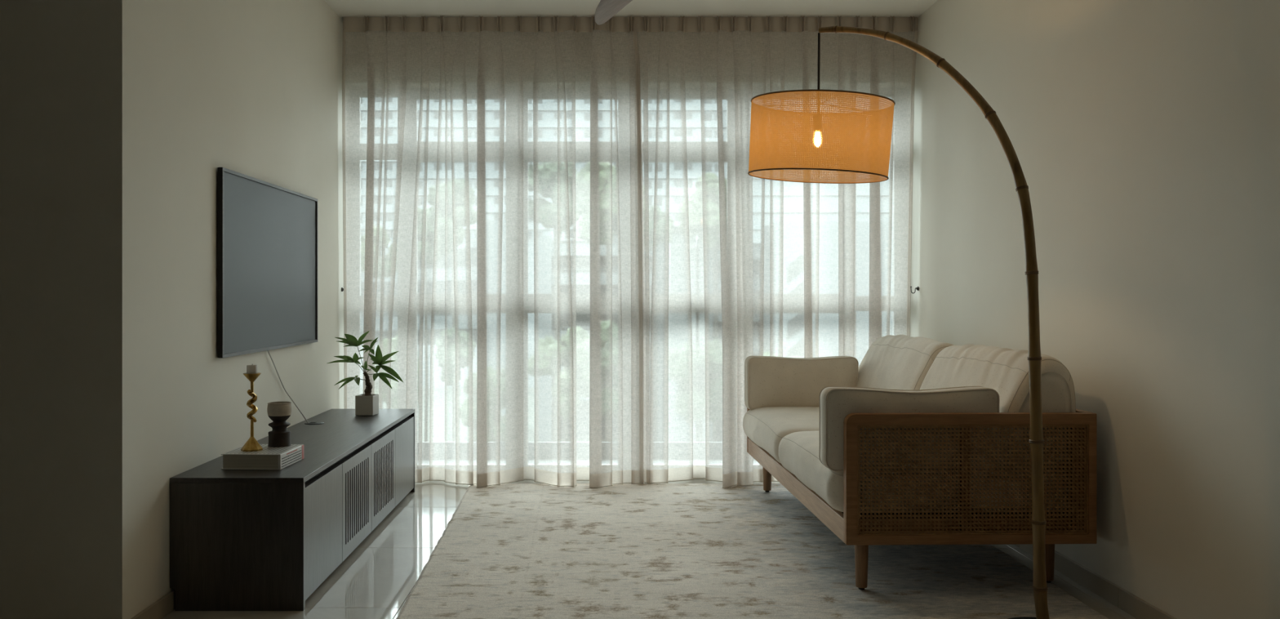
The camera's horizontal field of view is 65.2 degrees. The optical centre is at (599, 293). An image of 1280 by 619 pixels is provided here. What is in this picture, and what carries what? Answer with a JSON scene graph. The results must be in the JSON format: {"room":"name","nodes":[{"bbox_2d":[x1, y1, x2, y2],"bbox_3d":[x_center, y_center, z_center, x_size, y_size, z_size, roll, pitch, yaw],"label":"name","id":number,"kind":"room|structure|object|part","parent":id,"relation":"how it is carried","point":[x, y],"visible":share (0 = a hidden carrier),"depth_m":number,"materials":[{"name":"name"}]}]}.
{"room":"living room","nodes":[
{"label":"living room","id":0,"kind":"room"},
{"bbox_2d":[0,0,350,618],"bbox_3d":[-2.325,-0.189,4.440,1.750,2.711,2.810,0,0,0],"label":"wall","id":1,"kind":"structure","parent":0,"point":[119,118],"depth_m":3.09,"materials":[{"name":"paint"}]},
{"bbox_2d":[131,589,175,618],"bbox_3d":[-2.319,1.035,4.412,1.762,0.064,2.777,0,0,0],"label":"baseboard","id":2,"kind":"structure","parent":1,"relation":"attached to","point":[162,607],"depth_m":3.28,"materials":[{"name":"tile"}]},
{"bbox_2d":[217,167,317,358],"bbox_3d":[-1.437,-0.118,4.413,0.024,0.721,1.275,0,0,0],"label":"television","id":3,"kind":"object","parent":1,"relation":"attached to","point":[267,233],"visible":1,"depth_m":4.23,"materials":[{"name":"black glass"}]},
{"bbox_2d":[266,350,308,422],"bbox_3d":[-1.430,0.429,4.560,0.029,0.381,0.458,0,0,6],"label":"power cable","id":4,"kind":"object","parent":3,"relation":"attached to","point":[267,350],"visible":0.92,"depth_m":4.56,"materials":[{"name":"black plastic"}]},
{"bbox_2d":[346,31,911,87],"bbox_3d":[0.163,-0.189,5.832,3.425,2.711,0.335,0,0,0],"label":"wall window","id":5,"kind":"structure","parent":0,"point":[393,32],"depth_m":5.67,"materials":[{"name":"paint"}]},
{"bbox_2d":[351,88,906,468],"bbox_3d":[0.163,-0.080,5.822,3.225,2.234,0.045,0,0,0],"label":"window","id":6,"kind":"structure","parent":5,"relation":"attached to","point":[565,89],"depth_m":5.80,"materials":[{"name":"clear glass"}]},
{"bbox_2d":[324,0,937,18],"bbox_3d":[-0.713,-1.619,1.700,5.175,0.150,8.800,0,0,0],"label":"ceiling","id":7,"kind":"structure","parent":0,"point":[343,8],"depth_m":5.41,"materials":[{"name":"paint"}]},
{"bbox_2d":[594,0,632,24],"bbox_3d":[0.360,-1.400,4.060,1.173,0.287,1.230,0,0,0],"label":"ceiling fan","id":8,"kind":"object","parent":7,"relation":"hanging from","point":[606,10],"visible":1,"depth_m":4.45,"materials":[{"name":"white"}]},
{"bbox_3d":[0.162,-1.522,5.583,3.205,0.045,0.022,0,0,0],"label":"track","id":9,"kind":"object","parent":7,"relation":"attached to","visible":0},
{"bbox_2d":[342,15,643,488],"bbox_3d":[-0.596,-0.240,5.573,1.680,2.594,0.257,0,0,0],"label":"curtain","id":10,"kind":"object","parent":9,"relation":"hanging from","point":[429,234],"visible":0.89,"depth_m":5.56,"materials":[{"name":"white fabric"}]},
{"bbox_2d":[632,15,918,488],"bbox_3d":[0.977,-0.240,5.585,1.586,2.594,0.282,0,0,0],"label":"curtain","id":11,"kind":"object","parent":9,"relation":"hanging from","point":[701,81],"visible":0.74,"depth_m":5.58,"materials":[{"name":"white fabric"}]},
{"bbox_2d":[162,478,1136,618],"bbox_3d":[-0.713,1.127,1.620,4.975,0.120,8.440,0,0,0],"label":"floor","id":12,"kind":"structure","parent":0,"point":[375,580],"depth_m":3.84,"materials":[{"name":"grey tile"}]},
{"bbox_2d":[169,408,414,610],"bbox_3d":[-1.223,0.841,4.380,0.450,0.452,2.029,0,0,0],"label":"media console","id":13,"kind":"object","parent":12,"relation":"on","point":[241,540],"visible":1,"depth_m":3.37,"materials":[{"name":"grey laminate"}]},
{"bbox_3d":[-1.223,0.852,3.375,0.450,0.430,0.018,0,0,0],"label":"panel","id":14,"kind":"part","parent":13,"relation":"part of","materials":[{"name":"grey laminate"}]},
{"bbox_2d":[221,444,303,469],"bbox_3d":[-1.224,0.591,3.639,0.215,0.054,0.236,0,0,3],"label":"book","id":15,"kind":"object","parent":13,"relation":"on","point":[269,458],"visible":0.91,"depth_m":3.53,"materials":[{"name":"white paper"}]},
{"bbox_2d":[240,372,262,451],"bbox_3d":[-1.257,0.425,3.615,0.074,0.279,0.075,0,0,0],"label":"candlestick","id":16,"kind":"object","parent":15,"relation":"on","point":[251,445],"visible":1,"depth_m":3.60,"materials":[{"name":"gold metal"}]},
{"bbox_2d":[246,364,257,373],"bbox_3d":[-1.258,0.270,3.615,0.037,0.034,0.037,0,0,0],"label":"candle","id":17,"kind":"object","parent":16,"relation":"on","point":[250,368],"visible":1,"depth_m":3.60,"materials":[{"name":"white wax"}]},
{"bbox_3d":[-1.258,0.335,3.615,0.011,0.044,0.011,0,0,0],"label":"stem","id":18,"kind":"part","parent":16,"relation":"part of","materials":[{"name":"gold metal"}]},
{"bbox_3d":[-1.257,0.404,3.615,0.038,0.121,0.038,0,0,0],"label":"twisted stem","id":19,"kind":"part","parent":16,"relation":"part of","materials":[{"name":"gold metal"}]},
{"bbox_3d":[-1.258,0.486,3.615,0.012,0.068,0.012,0,0,0],"label":"stem","id":20,"kind":"part","parent":16,"relation":"part of","materials":[{"name":"gold metal"}]},
{"bbox_2d":[227,444,296,453],"bbox_3d":[-1.227,0.564,3.638,0.183,0.001,0.214,0,0,3],"label":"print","id":21,"kind":"object","parent":15,"relation":"on","point":[291,449],"depth_m":3.61,"materials":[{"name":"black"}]},
{"bbox_2d":[266,401,291,447],"bbox_3d":[-1.193,0.484,3.722,0.087,0.160,0.087,0,0,0],"label":"candle holder","id":22,"kind":"object","parent":15,"relation":"on","point":[278,412],"visible":1,"depth_m":3.69,"materials":[{"name":"black ceramic"}]},
{"bbox_2d":[266,401,291,416],"bbox_3d":[-1.193,0.427,3.722,0.087,0.046,0.087,0,0,0],"label":"candle","id":23,"kind":"object","parent":22,"relation":"on","point":[274,408],"depth_m":3.69,"materials":[{"name":"beige wax"}]},
{"bbox_2d":[281,449,301,466],"bbox_3d":[-1.117,0.596,3.626,0.001,0.031,0.196,0,0,3],"label":"print","id":24,"kind":"object","parent":15,"relation":"attached to","point":[300,450],"depth_m":3.62},
{"bbox_3d":[-1.223,0.628,4.380,0.450,0.018,2.029,0,0,0],"label":"panel","id":25,"kind":"part","parent":13,"relation":"part of","materials":[{"name":"grey laminate"}]},
{"bbox_3d":[-1.010,0.850,3.632,0.020,0.383,0.493,0,0,0],"label":"door","id":26,"kind":"part","parent":13,"relation":"part of","materials":[{"name":"grey laminate"}]},
{"bbox_3d":[-1.010,0.850,4.128,0.020,0.383,0.494,0,0,0],"label":"door","id":27,"kind":"part","parent":13,"relation":"part of","materials":[{"name":"grey laminate"}]},
{"bbox_2d":[328,330,403,415],"bbox_3d":[-1.193,0.403,5.120,0.398,0.429,0.201,0,0,0],"label":"potted plant","id":28,"kind":"object","parent":13,"relation":"on","point":[366,404],"visible":1,"depth_m":5.08,"materials":[{"name":"green plant"}]},
{"bbox_3d":[-1.193,0.567,5.123,0.094,0.100,0.094,0,0,7],"label":"pot","id":29,"kind":"part","parent":28,"relation":"part of","materials":[{"name":"white ceramic"}]},
{"bbox_3d":[-1.010,0.850,4.628,0.020,0.383,0.500,0,0,0],"label":"door","id":30,"kind":"part","parent":13,"relation":"part of","materials":[{"name":"grey laminate"}]},
{"bbox_3d":[-1.010,0.850,5.128,0.020,0.383,0.494,0,0,0],"label":"door","id":31,"kind":"part","parent":13,"relation":"part of","materials":[{"name":"grey laminate"}]},
{"bbox_3d":[-1.223,0.852,5.386,0.450,0.430,0.018,0,0,0],"label":"panel","id":32,"kind":"part","parent":13,"relation":"part of","materials":[{"name":"grey laminate"}]},
{"bbox_2d":[395,483,1108,618],"bbox_3d":[0.469,1.062,3.925,2.403,0.008,3.350,0,0,0],"label":"rug","id":33,"kind":"object","parent":12,"relation":"on","point":[506,550],"visible":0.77,"depth_m":3.88,"materials":[{"name":"carpet"}]},
{"bbox_2d":[747,25,1049,618],"bbox_3d":[1.084,0.034,3.504,1.216,2.050,0.524,0,0,39],"label":"floor lamp","id":34,"kind":"object","parent":33,"relation":"on","point":[841,143],"visible":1,"depth_m":3.47,"materials":[{"name":"brown wood"}]},
{"bbox_3d":[0.813,-0.800,3.720,0.011,0.342,0.008,0,0,0],"label":"cord","id":35,"kind":"part","parent":34,"relation":"part of","materials":[{"name":"black plastic"}]},
{"bbox_3d":[0.820,-0.574,3.717,0.527,0.304,0.520,0,0,0],"label":"lamp shade","id":36,"kind":"part","parent":34,"relation":"part of","materials":[{"name":"orange fabric"}]},
{"bbox_3d":[1.372,1.050,3.100,0.260,0.017,0.260,0,0,0],"label":"plate","id":37,"kind":"part","parent":34,"relation":"part of","materials":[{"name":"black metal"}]},
{"bbox_2d":[742,334,1097,589],"bbox_3d":[1.242,0.633,4.474,0.921,0.850,2.030,0,0,-1],"label":"sofa","id":38,"kind":"object","parent":33,"relation":"on","point":[864,507],"visible":0.79,"depth_m":3.48,"materials":[{"name":"beige fabric"}]},
{"bbox_3d":[1.243,0.641,5.471,0.876,0.453,0.036,0,0,-1],"label":"panel","id":39,"kind":"part","parent":38,"relation":"part of","materials":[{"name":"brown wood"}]},
{"bbox_3d":[0.895,0.949,5.351,0.051,0.202,0.051,0,0,-1],"label":"leg","id":40,"kind":"part","parent":38,"relation":"part of","materials":[{"name":"brown wood"}]},
{"bbox_2d":[742,406,819,462],"bbox_3d":[1.218,0.681,4.960,0.888,0.193,0.982,0,0,-1],"label":"seat cushion","id":41,"kind":"object","parent":38,"relation":"on","point":[764,428],"depth_m":4.83,"materials":[{"name":"fabric"}]},
{"bbox_3d":[0.839,0.826,4.465,0.023,0.082,1.958,0,0,-1],"label":"rail","id":42,"kind":"part","parent":38,"relation":"part of","materials":[{"name":"brown wood"}]},
{"bbox_2d":[744,355,858,410],"bbox_3d":[1.080,0.479,5.368,0.595,0.291,0.158,0,0,-1],"label":"cushion","id":43,"kind":"object","parent":38,"relation":"on","point":[769,380],"visible":0.81,"depth_m":5.30,"materials":[{"name":"fabric"}]},
{"bbox_3d":[0.938,0.949,3.587,0.051,0.202,0.051,0,0,-1],"label":"leg","id":44,"kind":"part","parent":38,"relation":"part of","materials":[{"name":"brown wood"}]},
{"bbox_2d":[856,334,954,390],"bbox_3d":[1.513,0.412,4.965,0.312,0.408,0.977,0,0,-1],"label":"cushion","id":45,"kind":"object","parent":38,"relation":"on","point":[899,362],"depth_m":4.85,"materials":[{"name":"fabric"}]},
{"bbox_2d":[818,386,999,471],"bbox_3d":[1.101,0.478,3.566,0.621,0.292,0.154,0,0,-1],"label":"cushion","id":46,"kind":"object","parent":38,"relation":"on","point":[835,402],"visible":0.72,"depth_m":3.51,"materials":[{"name":"fabric"}]},
{"bbox_2d":[778,431,1068,511],"bbox_3d":[1.239,0.682,3.986,0.894,0.193,0.978,0,0,-1],"label":"seat cushion","id":47,"kind":"object","parent":38,"relation":"on","point":[798,451],"depth_m":3.54,"materials":[{"name":"fabric"}]},
{"bbox_3d":[1.285,0.826,3.506,0.826,0.082,0.019,0,0,-1],"label":"rail","id":48,"kind":"part","parent":38,"relation":"part of","materials":[{"name":"brown wood"}]},
{"bbox_3d":[1.270,0.643,3.484,0.028,0.389,0.018,0,0,-1],"label":"post","id":49,"kind":"part","parent":38,"relation":"part of","materials":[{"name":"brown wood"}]},
{"bbox_3d":[1.286,0.641,3.478,0.876,0.453,0.036,0,0,-1],"label":"panel","id":50,"kind":"part","parent":38,"relation":"part of","materials":[{"name":"brown wicker"}]},
{"bbox_2d":[920,343,1075,466],"bbox_3d":[1.533,0.411,3.994,0.310,0.404,0.975,0,0,-1],"label":"cushion","id":51,"kind":"object","parent":38,"relation":"on","point":[1005,371],"depth_m":3.65,"materials":[{"name":"fabric"}]},
{"bbox_3d":[1.644,0.949,3.672,0.051,0.202,0.051,0,0,-1],"label":"leg","id":52,"kind":"part","parent":38,"relation":"part of","materials":[{"name":"brown wood"}]},
{"bbox_3d":[1.689,0.641,4.484,0.025,0.453,1.958,0,0,-1],"label":"rail","id":53,"kind":"part","parent":38,"relation":"part of","materials":[{"name":"brown wicker"}]},
{"bbox_3d":[1.671,0.643,3.493,0.055,0.389,0.018,0,0,-1],"label":"post","id":54,"kind":"part","parent":38,"relation":"part of","materials":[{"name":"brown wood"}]},
{"bbox_2d":[906,0,1279,618],"bbox_3d":[1.850,-0.189,1.623,0.150,2.711,8.445,0,0,0],"label":"wall","id":55,"kind":"structure","parent":0,"point":[1144,135],"depth_m":3.32,"materials":[{"name":"paint"}]},
{"bbox_2d":[910,286,919,293],"bbox_3d":[1.753,-0.023,5.575,0.045,0.041,0.024,0,0,0],"label":"hook","id":56,"kind":"object","parent":55,"relation":"attached to","point":[917,287],"visible":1,"depth_m":5.57,"materials":[{"name":"grey metal"}]},
{"bbox_2d":[1014,544,1176,618],"bbox_3d":[1.769,1.033,1.600,0.012,0.068,8.398,0,0,0],"label":"baseboard","id":57,"kind":"structure","parent":55,"relation":"attached to","point":[1113,593],"depth_m":3.49,"materials":[{"name":"tile"}]},
{"label":"outside","id":58,"kind":"structure","parent":0,"visible":0},
{"bbox_3d":[0.000,14.167,134.000,280.000,0.200,252.000,0,0,0],"label":"ground","id":59,"kind":"structure","parent":58,"visible":0},
{"bbox_2d":[361,222,506,361],"bbox_3d":[-13.323,4.481,73.500,13.674,19.173,9.000,0,0,0],"label":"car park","id":60,"kind":"structure","parent":59,"relation":"on","point":[495,223],"depth_m":70.00,"materials":[{"name":"grey"}]},
{"bbox_2d":[541,241,665,439],"bbox_3d":[0.192,4.242,100.350,12.096,19.651,9.300,0,0,0],"label":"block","id":61,"kind":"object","parent":59,"relation":"on","point":[571,242],"visible":0.02,"depth_m":96.01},
{"bbox_2d":[362,97,869,382],"bbox_3d":[4.000,-8.433,155.875,112.000,45.000,12.250,0,0,0],"label":"apartment block","id":62,"kind":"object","parent":59,"relation":"on","point":[377,97],"visible":0.02,"depth_m":150.01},
{"bbox_2d":[764,226,892,354],"bbox_3d":[19.200,4.073,84.950,9.600,19.987,6.100,0,0,0],"label":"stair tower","id":63,"kind":"structure","parent":59,"relation":"on","point":[812,226],"depth_m":82.00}
]}

